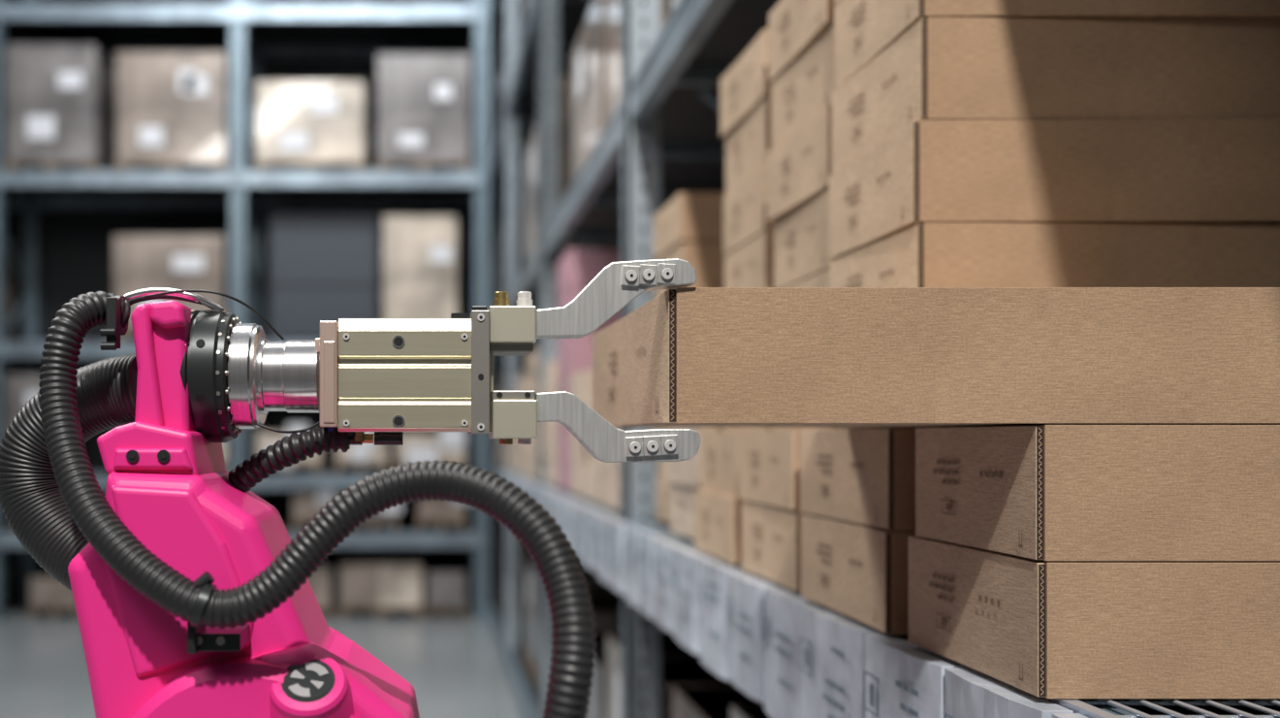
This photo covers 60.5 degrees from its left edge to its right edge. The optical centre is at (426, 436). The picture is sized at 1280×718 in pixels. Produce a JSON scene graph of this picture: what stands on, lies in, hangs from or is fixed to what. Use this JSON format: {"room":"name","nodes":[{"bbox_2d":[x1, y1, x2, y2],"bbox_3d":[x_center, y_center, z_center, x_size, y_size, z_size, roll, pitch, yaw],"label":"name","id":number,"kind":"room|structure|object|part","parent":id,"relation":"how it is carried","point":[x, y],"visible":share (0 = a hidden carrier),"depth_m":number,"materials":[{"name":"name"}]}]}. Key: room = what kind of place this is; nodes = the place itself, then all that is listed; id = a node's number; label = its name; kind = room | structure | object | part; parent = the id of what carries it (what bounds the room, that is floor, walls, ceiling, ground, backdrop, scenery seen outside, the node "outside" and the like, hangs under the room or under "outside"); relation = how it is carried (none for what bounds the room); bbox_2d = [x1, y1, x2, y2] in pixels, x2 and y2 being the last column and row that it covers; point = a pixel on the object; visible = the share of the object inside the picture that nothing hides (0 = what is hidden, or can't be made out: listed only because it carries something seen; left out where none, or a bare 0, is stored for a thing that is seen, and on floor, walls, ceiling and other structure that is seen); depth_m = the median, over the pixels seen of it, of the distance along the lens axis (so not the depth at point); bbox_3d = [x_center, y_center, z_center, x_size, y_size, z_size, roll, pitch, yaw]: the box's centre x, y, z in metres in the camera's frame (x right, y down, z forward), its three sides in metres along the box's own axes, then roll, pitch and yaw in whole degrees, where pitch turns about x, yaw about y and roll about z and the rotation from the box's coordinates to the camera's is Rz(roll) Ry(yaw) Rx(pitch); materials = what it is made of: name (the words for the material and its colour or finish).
{"room":"workspace","nodes":[
{"label":"workspace","id":0,"kind":"room"},
{"bbox_2d":[0,554,538,717],"bbox_3d":[0.000,2.050,7.100,18.000,0.100,22.200,0,0,0],"label":"floor","id":1,"kind":"structure","parent":0,"point":[452,664],"depth_m":9.54,"materials":[{"name":"concrete"}]},
{"bbox_2d":[29,572,77,618],"bbox_3d":[-4.097,1.775,12.135,0.559,0.450,0.830,0,0,0],"label":"cardboard box","id":2,"kind":"object","parent":1,"relation":"on","point":[47,593],"visible":0.48,"depth_m":11.73,"materials":[{"name":"brown cardboard"}]},
{"bbox_2d":[0,0,490,620],"bbox_3d":[-3.401,-2.150,12.255,8.194,8.300,1.370,0,0,0],"label":"rack","id":3,"kind":"object","parent":1,"relation":"on","point":[61,225],"visible":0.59,"depth_m":12.51,"materials":[{"name":"grey metal"}]},
{"bbox_2d":[4,239,12,341],"bbox_3d":[-5.354,-1.672,12.158,0.900,1.276,1.004,0,0,0],"label":"cardboard box","id":4,"kind":"object","parent":3,"relation":"in","point":[8,258],"visible":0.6,"depth_m":12.52,"materials":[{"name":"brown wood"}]},
{"bbox_2d":[6,374,40,427],"bbox_3d":[-4.358,-0.137,12.158,0.508,1.076,1.004,0,0,0],"label":"cardboard box","id":5,"kind":"object","parent":3,"relation":"in","point":[20,388],"visible":0.09,"depth_m":11.68,"materials":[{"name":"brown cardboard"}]},
{"bbox_2d":[4,44,117,169],"bbox_3d":[-4.115,-3.591,12.158,0.995,1.403,1.004,0,0,0],"label":"cardboard box","id":6,"kind":"object","parent":3,"relation":"in","point":[61,99],"visible":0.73,"depth_m":11.68,"materials":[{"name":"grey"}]},
{"bbox_2d":[113,234,228,341],"bbox_3d":[-2.828,-1.619,12.158,1.227,1.171,1.004,0,0,0],"label":"cardboard box","id":7,"kind":"object","parent":3,"relation":"in","point":[183,262],"visible":0.48,"depth_m":11.68,"materials":[{"name":"brown cardboard"}]},
{"bbox_2d":[115,52,228,169],"bbox_3d":[-2.802,-3.549,12.158,1.217,1.319,1.004,0,0,0],"label":"cardboard box","id":8,"kind":"object","parent":3,"relation":"in","point":[173,108],"visible":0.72,"depth_m":11.68,"materials":[{"name":"brown cardboard"}]},
{"bbox_2d":[221,441,228,471],"bbox_3d":[-2.628,0.112,12.158,0.869,0.577,1.004,0,0,0],"label":"cardboard box","id":9,"kind":"object","parent":3,"relation":"in","point":[225,445],"visible":0.04,"depth_m":11.73,"materials":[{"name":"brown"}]},
{"bbox_2d":[256,423,328,473],"bbox_3d":[-1.520,0.131,12.158,0.721,0.539,1.004,0,0,0],"label":"cardboard box","id":10,"kind":"object","parent":3,"relation":"in","point":[320,463],"visible":0.45,"depth_m":11.68,"materials":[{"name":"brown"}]},
{"bbox_2d":[255,81,369,169],"bbox_3d":[-1.278,-3.391,12.158,1.206,1.002,1.004,0,0,0],"label":"cardboard box","id":11,"kind":"object","parent":3,"relation":"in","point":[301,125],"visible":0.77,"depth_m":11.68,"materials":[{"name":"beige cardboard"}]},
{"bbox_2d":[291,488,346,530],"bbox_3d":[-1.204,0.770,12.158,0.552,0.526,1.004,0,0,0],"label":"cardboard box","id":12,"kind":"object","parent":3,"relation":"in","point":[306,502],"visible":0.43,"depth_m":11.68,"materials":[{"name":"beige cardboard"}]},
{"bbox_2d":[268,213,380,341],"bbox_3d":[-1.160,-1.772,12.285,1.223,1.476,0.630,0,0,0],"label":"storage bin","id":13,"kind":"object","parent":3,"relation":"on","point":[324,267],"visible":0.73,"depth_m":11.98,"materials":[{"name":"grey plastic"}]},
{"bbox_2d":[335,431,390,473],"bbox_3d":[-0.714,0.148,12.158,0.584,0.505,1.004,0,0,0],"label":"cardboard box","id":14,"kind":"object","parent":3,"relation":"in","point":[365,455],"visible":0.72,"depth_m":11.67,"materials":[{"name":"beige cardboard"}]},
{"bbox_2d":[354,504,401,530],"bbox_3d":[-0.561,0.820,12.158,0.574,0.427,1.004,0,0,0],"label":"cardboard box","id":15,"kind":"object","parent":3,"relation":"in","point":[392,515],"visible":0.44,"depth_m":11.68,"materials":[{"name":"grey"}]},
{"bbox_2d":[383,215,456,318],"bbox_3d":[-0.076,-1.724,12.158,0.826,1.382,1.004,0,0,0],"label":"cardboard box","id":16,"kind":"object","parent":3,"relation":"in","point":[420,252],"visible":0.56,"depth_m":11.68,"materials":[{"name":"beige cardboard"}]},
{"bbox_2d":[376,53,470,169],"bbox_3d":[-0.039,-3.538,12.158,1.027,1.298,1.004,0,0,0],"label":"cardboard box","id":17,"kind":"object","parent":3,"relation":"in","point":[423,100],"visible":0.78,"depth_m":11.68,"materials":[{"name":"cardboard"}]},
{"bbox_2d":[395,431,465,467],"bbox_3d":[0.040,0.140,12.158,0.763,0.522,1.004,0,0,0],"label":"cardboard box","id":18,"kind":"object","parent":3,"relation":"in","point":[449,446],"visible":0.66,"depth_m":11.67,"materials":[{"name":"beige cardboard"}]},
{"bbox_2d":[416,498,465,530],"bbox_3d":[0.235,0.774,12.158,0.689,0.519,1.004,0,0,0],"label":"cardboard box","id":19,"kind":"object","parent":3,"relation":"in","point":[438,511],"visible":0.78,"depth_m":11.68,"materials":[{"name":"beige cardboard"}]},
{"bbox_2d":[308,558,336,618],"bbox_3d":[-1.466,1.717,12.135,0.822,0.566,0.830,0,0,0],"label":"cardboard box","id":20,"kind":"object","parent":1,"relation":"on","point":[323,581],"visible":0.31,"depth_m":11.74,"materials":[{"name":"beige cardboard"}]},
{"bbox_2d":[0,257,700,717],"bbox_3d":[-0.095,0.909,1.120,0.751,2.183,0.600,0,0,0],"label":"robot arm","id":21,"kind":"object","parent":1,"relation":"on","point":[194,596],"visible":1,"depth_m":1.05,"materials":[{"name":"pink paint"}]},
{"bbox_3d":[-0.265,0.021,1.038,0.076,0.021,0.025,0,0,0],"label":"wrist plate","id":22,"kind":"part","parent":21,"relation":"part of","materials":[{"name":"pink paint"}]},
{"bbox_3d":[-0.237,0.138,1.022,0.145,0.184,0.016,0,0,0],"label":"forearm panel","id":23,"kind":"part","parent":21,"relation":"part of","materials":[{"name":"pink paint"}]},
{"bbox_3d":[0.057,-0.068,1.128,0.024,0.131,0.104,0,0,0],"label":"gripper plate","id":24,"kind":"part","parent":21,"relation":"part of","materials":[{"name":"grey metal"}]},
{"bbox_2d":[338,555,422,618],"bbox_3d":[-0.506,1.701,12.135,0.928,0.598,0.830,0,0,0],"label":"cardboard box","id":25,"kind":"object","parent":1,"relation":"on","point":[381,584],"visible":1,"depth_m":11.74,"materials":[{"name":"beige cardboard"}]},
{"bbox_2d":[426,562,466,618],"bbox_3d":[0.222,1.743,12.135,0.443,0.514,0.830,0,0,0],"label":"cardboard box","id":26,"kind":"object","parent":1,"relation":"on","point":[446,581],"visible":1,"depth_m":11.73,"materials":[{"name":"cardboard"}]},
{"bbox_2d":[487,0,1279,717],"bbox_3d":[1.274,-2.300,4.700,1.252,8.600,15.260,0,0,0],"label":"rack","id":27,"kind":"object","parent":1,"relation":"on","point":[662,141],"visible":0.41,"depth_m":4.45,"materials":[{"name":"grey metal"}]},
{"bbox_2d":[498,438,502,464],"bbox_3d":[1.008,-0.084,10.355,0.625,0.708,0.398,0,0,0],"label":"cartons","id":28,"kind":"object","parent":27,"relation":"in","point":[499,451],"visible":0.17,"depth_m":10.37,"materials":[{"name":"cardboard"}]},
{"bbox_2d":[501,68,503,117],"bbox_3d":[1.273,-3.441,11.138,0.954,0.972,1.004,0,0,0],"label":"cardboard box","id":29,"kind":"object","parent":27,"relation":"in","point":[502,69],"visible":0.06,"depth_m":11.46,"materials":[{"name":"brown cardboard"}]},
{"bbox_2d":[507,444,511,468],"bbox_3d":[1.012,-0.013,9.108,0.620,0.566,0.400,0,0,0],"label":"cartons","id":30,"kind":"object","parent":27,"relation":"in","point":[509,454],"visible":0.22,"depth_m":9.09,"materials":[{"name":"cardboard"}]},
{"bbox_2d":[510,438,517,470],"bbox_3d":[1.006,-0.013,8.643,0.627,0.566,0.394,0,0,0],"label":"cartons","id":31,"kind":"object","parent":27,"relation":"in","point":[513,447],"visible":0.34,"depth_m":8.46,"materials":[{"name":"cardboard"}]},
{"bbox_2d":[499,372,528,464],"bbox_3d":[1.006,-0.155,9.891,0.638,0.850,0.402,0,0,0],"label":"cartons","id":32,"kind":"object","parent":27,"relation":"in","point":[520,374],"visible":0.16,"depth_m":9.71,"materials":[{"name":"cardboard"}]},
{"bbox_2d":[517,0,525,46],"bbox_3d":[1.273,-3.469,9.978,0.954,1.028,1.004,0,0,0],"label":"cardboard box","id":33,"kind":"object","parent":27,"relation":"in","point":[521,3],"visible":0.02,"depth_m":9.50,"materials":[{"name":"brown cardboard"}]},
{"bbox_2d":[517,175,526,278],"bbox_3d":[1.273,-1.765,9.978,0.954,1.121,1.004,0,0,0],"label":"cardboard box","id":34,"kind":"object","parent":27,"relation":"in","point":[522,235],"visible":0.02,"depth_m":9.49,"materials":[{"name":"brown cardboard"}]},
{"bbox_2d":[516,378,528,472],"bbox_3d":[1.006,-0.084,8.188,0.630,0.708,0.410,0,0,0],"label":"cartons","id":35,"kind":"object","parent":27,"relation":"in","point":[523,383],"visible":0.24,"depth_m":8.12,"materials":[{"name":"cardboard"}]},
{"bbox_2d":[519,444,529,474],"bbox_3d":[1.007,0.058,7.730,0.628,0.424,0.395,0,0,0],"label":"cartons","id":36,"kind":"object","parent":27,"relation":"in","point":[524,448],"visible":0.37,"depth_m":7.68,"materials":[{"name":"cardboard"}]},
{"bbox_2d":[525,121,538,264],"bbox_3d":[1.273,-1.752,8.238,0.954,1.094,1.004,0,0,0],"label":"cardboard box","id":37,"kind":"object","parent":27,"relation":"in","point":[531,156],"visible":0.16,"depth_m":8.20,"materials":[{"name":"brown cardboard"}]},
{"bbox_2d":[526,349,538,477],"bbox_3d":[1.009,-0.155,7.263,0.633,0.850,0.405,0,0,0],"label":"cartons","id":38,"kind":"object","parent":27,"relation":"in","point":[532,358],"visible":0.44,"depth_m":7.11,"materials":[{"name":"cardboard"}]},
{"bbox_2d":[531,421,538,479],"bbox_3d":[1.000,0.058,6.809,0.629,0.424,0.406,0,0,0],"label":"cartons","id":39,"kind":"object","parent":27,"relation":"in","point":[534,441],"visible":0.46,"depth_m":6.82,"materials":[{"name":"cardboard"}]},
{"bbox_2d":[517,540,576,642],"bbox_3d":[1.273,1.415,9.978,0.954,0.840,1.004,0,0,0],"label":"cardboard box","id":40,"kind":"object","parent":27,"relation":"in","point":[523,554],"visible":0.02,"depth_m":9.50,"materials":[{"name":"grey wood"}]},
{"bbox_2d":[542,360,558,482],"bbox_3d":[1.007,-0.084,6.339,0.632,0.708,0.397,0,0,0],"label":"cartons","id":41,"kind":"object","parent":27,"relation":"in","point":[552,367],"visible":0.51,"depth_m":6.16,"materials":[{"name":"cardboard"}]},
{"bbox_2d":[549,381,558,486],"bbox_3d":[1.008,-0.013,5.886,0.617,0.566,0.402,0,0,0],"label":"cartons","id":42,"kind":"object","parent":27,"relation":"in","point":[554,426],"visible":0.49,"depth_m":5.90,"materials":[{"name":"cardboard"}]},
{"bbox_2d":[558,75,572,207],"bbox_3d":[1.273,-1.718,7.078,0.954,1.027,1.004,0,0,0],"label":"cardboard box","id":43,"kind":"object","parent":27,"relation":"in","point":[564,81],"visible":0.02,"depth_m":6.59,"materials":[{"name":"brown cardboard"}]},
{"bbox_2d":[524,559,612,689],"bbox_3d":[1.273,1.420,8.238,0.954,0.831,1.004,0,0,0],"label":"cardboard box","id":44,"kind":"object","parent":27,"relation":"in","point":[592,580],"visible":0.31,"depth_m":8.10,"materials":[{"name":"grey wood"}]},
{"bbox_2d":[570,370,592,496],"bbox_3d":[0.999,-0.013,4.967,0.615,0.566,0.402,0,0,0],"label":"cartons","id":45,"kind":"object","parent":27,"relation":"in","point":[581,383],"visible":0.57,"depth_m":4.86,"materials":[{"name":"cardboard"}]},
{"bbox_2d":[557,249,620,491],"bbox_3d":[1.053,-0.325,5.458,0.714,1.190,0.464,0,0,0],"label":"carton","id":46,"kind":"object","parent":27,"relation":"on","point":[577,268],"visible":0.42,"depth_m":5.23,"materials":[{"name":"pink cardboard"}]},
{"bbox_2d":[572,0,607,184],"bbox_3d":[1.273,-1.663,5.458,0.954,0.917,1.004,0,0,0],"label":"cardboard box","id":47,"kind":"object","parent":27,"relation":"in","point":[590,53],"visible":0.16,"depth_m":5.29,"materials":[{"name":"beige cardboard"}]},
{"bbox_2d":[583,400,602,503],"bbox_3d":[1.005,0.058,4.511,0.627,0.424,0.400,0,0,0],"label":"cartons","id":48,"kind":"object","parent":27,"relation":"in","point":[592,471],"visible":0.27,"depth_m":4.51,"materials":[{"name":"cardboard"}]},
{"bbox_2d":[600,426,620,511],"bbox_3d":[1.004,-0.013,4.042,0.630,0.566,0.390,0,0,0],"label":"cartons","id":49,"kind":"object","parent":27,"relation":"in","point":[611,471],"visible":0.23,"depth_m":4.01,"materials":[{"name":"cardboard"}]},
{"bbox_2d":[587,588,666,630],"bbox_3d":[1.273,1.459,7.078,0.954,0.752,1.004,0,0,0],"label":"cardboard box","id":50,"kind":"object","parent":27,"relation":"in","point":[606,603],"visible":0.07,"depth_m":6.71,"materials":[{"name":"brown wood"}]},
{"bbox_2d":[585,630,673,717],"bbox_3d":[1.273,1.459,5.458,0.954,0.751,1.004,0,0,0],"label":"cardboard box","id":51,"kind":"object","parent":27,"relation":"in","point":[597,706],"visible":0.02,"depth_m":5.12,"materials":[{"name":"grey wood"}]},
{"bbox_2d":[607,0,671,124],"bbox_3d":[1.273,-1.662,4.298,0.954,0.914,1.004,0,0,0],"label":"cardboard box","id":52,"kind":"object","parent":27,"relation":"in","point":[613,6],"visible":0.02,"depth_m":4.59,"materials":[{"name":"cardboard"}]},
{"bbox_2d":[607,634,735,717],"bbox_3d":[1.273,1.362,4.298,0.954,0.947,1.004,0,0,0],"label":"cardboard box","id":53,"kind":"object","parent":27,"relation":"in","point":[680,666],"visible":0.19,"depth_m":4.22,"materials":[{"name":"brown cardboard"}]},
{"bbox_2d":[672,0,678,11],"bbox_3d":[1.273,-1.721,3.278,0.954,1.032,0.524,0,0,0],"label":"cardboard box","id":54,"kind":"object","parent":27,"relation":"in","point":[674,2],"visible":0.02,"depth_m":3.49,"materials":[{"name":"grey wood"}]},
{"bbox_2d":[653,192,725,522],"bbox_3d":[1.057,-0.226,3.330,0.625,0.992,0.359,0,0,0],"label":"cartons","id":55,"kind":"object","parent":27,"relation":"in","point":[689,228],"visible":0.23,"depth_m":3.16,"materials":[{"name":"cardboard"}]},
{"bbox_2d":[666,426,723,539],"bbox_3d":[1.042,0.058,2.855,0.726,0.424,0.364,0,0,0],"label":"cartons","id":56,"kind":"object","parent":27,"relation":"in","point":[685,475],"visible":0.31,"depth_m":2.86,"materials":[{"name":"cardboard"}]},
{"bbox_2d":[672,686,764,717],"bbox_3d":[1.273,1.331,3.278,0.954,1.008,0.524,0,0,0],"label":"cardboard box","id":57,"kind":"object","parent":27,"relation":"in","point":[687,701],"visible":0.31,"depth_m":3.36,"materials":[{"name":"brown cardboard"}]},
{"bbox_2d":[694,28,775,564],"bbox_3d":[1.036,-0.297,2.415,0.786,1.134,0.344,0,0,0],"label":"cartons","id":58,"kind":"object","parent":27,"relation":"in","point":[746,86],"visible":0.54,"depth_m":2.39,"materials":[{"name":"cardboard"}]},
{"bbox_2d":[730,704,770,717],"bbox_3d":[1.273,1.276,2.358,0.954,1.119,1.004,0,0,0],"label":"cardboard box","id":59,"kind":"object","parent":27,"relation":"in","point":[736,711],"visible":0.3,"depth_m":2.79,"materials":[{"name":"brown cardboard"}]},
{"bbox_2d":[499,468,1087,717],"bbox_3d":[0.628,0.391,4.718,0.047,0.230,8.736,0,0,0],"label":"beam","id":60,"kind":"structure","parent":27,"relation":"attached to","point":[795,655],"depth_m":1.88,"materials":[{"name":"grey metal"}]},
{"bbox_2d":[739,0,923,591],"bbox_3d":[1.027,-0.297,2.015,0.781,1.134,0.351,0,0,0],"label":"cartons","id":61,"kind":"object","parent":27,"relation":"in","point":[801,32],"visible":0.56,"depth_m":2.00,"materials":[{"name":"cardboard"}]},
{"bbox_2d":[800,512,915,634],"bbox_3d":[1.014,0.200,1.628,0.769,0.140,0.340,0,0,0],"label":"cardboard box","id":62,"kind":"object","parent":27,"relation":"on","point":[855,570],"visible":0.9,"depth_m":1.56,"materials":[{"name":"brown cardboard"}]},
{"bbox_2d":[800,427,915,530],"bbox_3d":[1.015,0.058,1.634,0.769,0.140,0.340,0,0,-1],"label":"cardboard box","id":63,"kind":"object","parent":62,"relation":"on","point":[865,476],"visible":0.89,"depth_m":1.56,"materials":[{"name":"brown cardboard"}]},
{"bbox_2d":[967,666,1279,717],"bbox_3d":[1.127,0.286,0.825,0.945,0.029,1.250,0,0,0],"label":"deck","id":64,"kind":"object","parent":27,"relation":"on","point":[1086,708],"visible":0.07,"depth_m":1.08,"materials":[{"name":"silver metal"}]},
{"bbox_2d":[908,535,1279,698],"bbox_3d":[1.036,0.200,1.250,0.809,0.140,0.300,0,0,0],"label":"cardboard box","id":65,"kind":"object","parent":64,"relation":"on","point":[1039,627],"visible":0.99,"depth_m":1.10,"materials":[{"name":"brown cardboard"}]},
{"bbox_2d":[915,424,1279,560],"bbox_3d":[1.034,0.058,1.238,0.809,0.140,0.275,0,0,0],"label":"cardboard box","id":66,"kind":"object","parent":65,"relation":"on","point":[1036,492],"visible":1,"depth_m":1.10,"materials":[{"name":"brown cardboard"}]},
{"bbox_2d":[592,287,1279,426],"bbox_3d":[0.654,-0.084,1.355,0.809,0.140,0.510,0,0,0],"label":"cardboard box","id":67,"kind":"object","parent":66,"relation":"on","point":[687,356],"visible":0.92,"depth_m":1.10,"materials":[{"name":"brown cardboard"}]},
{"bbox_2d":[830,222,1279,287],"bbox_3d":[1.063,-0.226,1.637,0.769,0.140,0.320,0,0,0],"label":"cardboard box","id":68,"kind":"object","parent":67,"relation":"on","point":[926,254],"visible":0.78,"depth_m":1.48,"materials":[{"name":"brown cardboard"}]},
{"bbox_2d":[829,119,1279,258],"bbox_3d":[1.059,-0.368,1.632,0.769,0.140,0.320,0,0,0],"label":"cardboard box","id":69,"kind":"object","parent":68,"relation":"on","point":[1051,171],"visible":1,"depth_m":1.47,"materials":[{"name":"brown cardboard"}]},
{"bbox_2d":[832,17,1279,174],"bbox_3d":[1.067,-0.510,1.639,0.769,0.140,0.320,0,0,-1],"label":"cardboard box","id":70,"kind":"object","parent":69,"relation":"on","point":[940,68],"visible":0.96,"depth_m":1.48,"materials":[{"name":"brown cardboard"}]},
{"bbox_2d":[833,0,1279,90],"bbox_3d":[1.067,-0.652,1.630,0.769,0.140,0.320,0,0,1],"label":"cardboard box","id":71,"kind":"object","parent":70,"relation":"on","point":[863,29],"visible":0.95,"depth_m":1.48,"materials":[{"name":"brown cardboard"}]},
{"bbox_2d":[833,0,841,5],"bbox_3d":[1.070,-0.794,1.638,0.769,0.140,0.320,0,0,0],"label":"cardboard box","id":72,"kind":"object","parent":71,"relation":"on","point":[836,2],"visible":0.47,"depth_m":1.78,"materials":[{"name":"brown cardboard"}]},
{"bbox_2d":[495,30,538,554],"bbox_3d":[0.000,-3.500,18.100,18.000,11.000,0.200,0,0,0],"label":"wall","id":73,"kind":"structure","parent":0,"point":[522,360],"depth_m":18.00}
]}

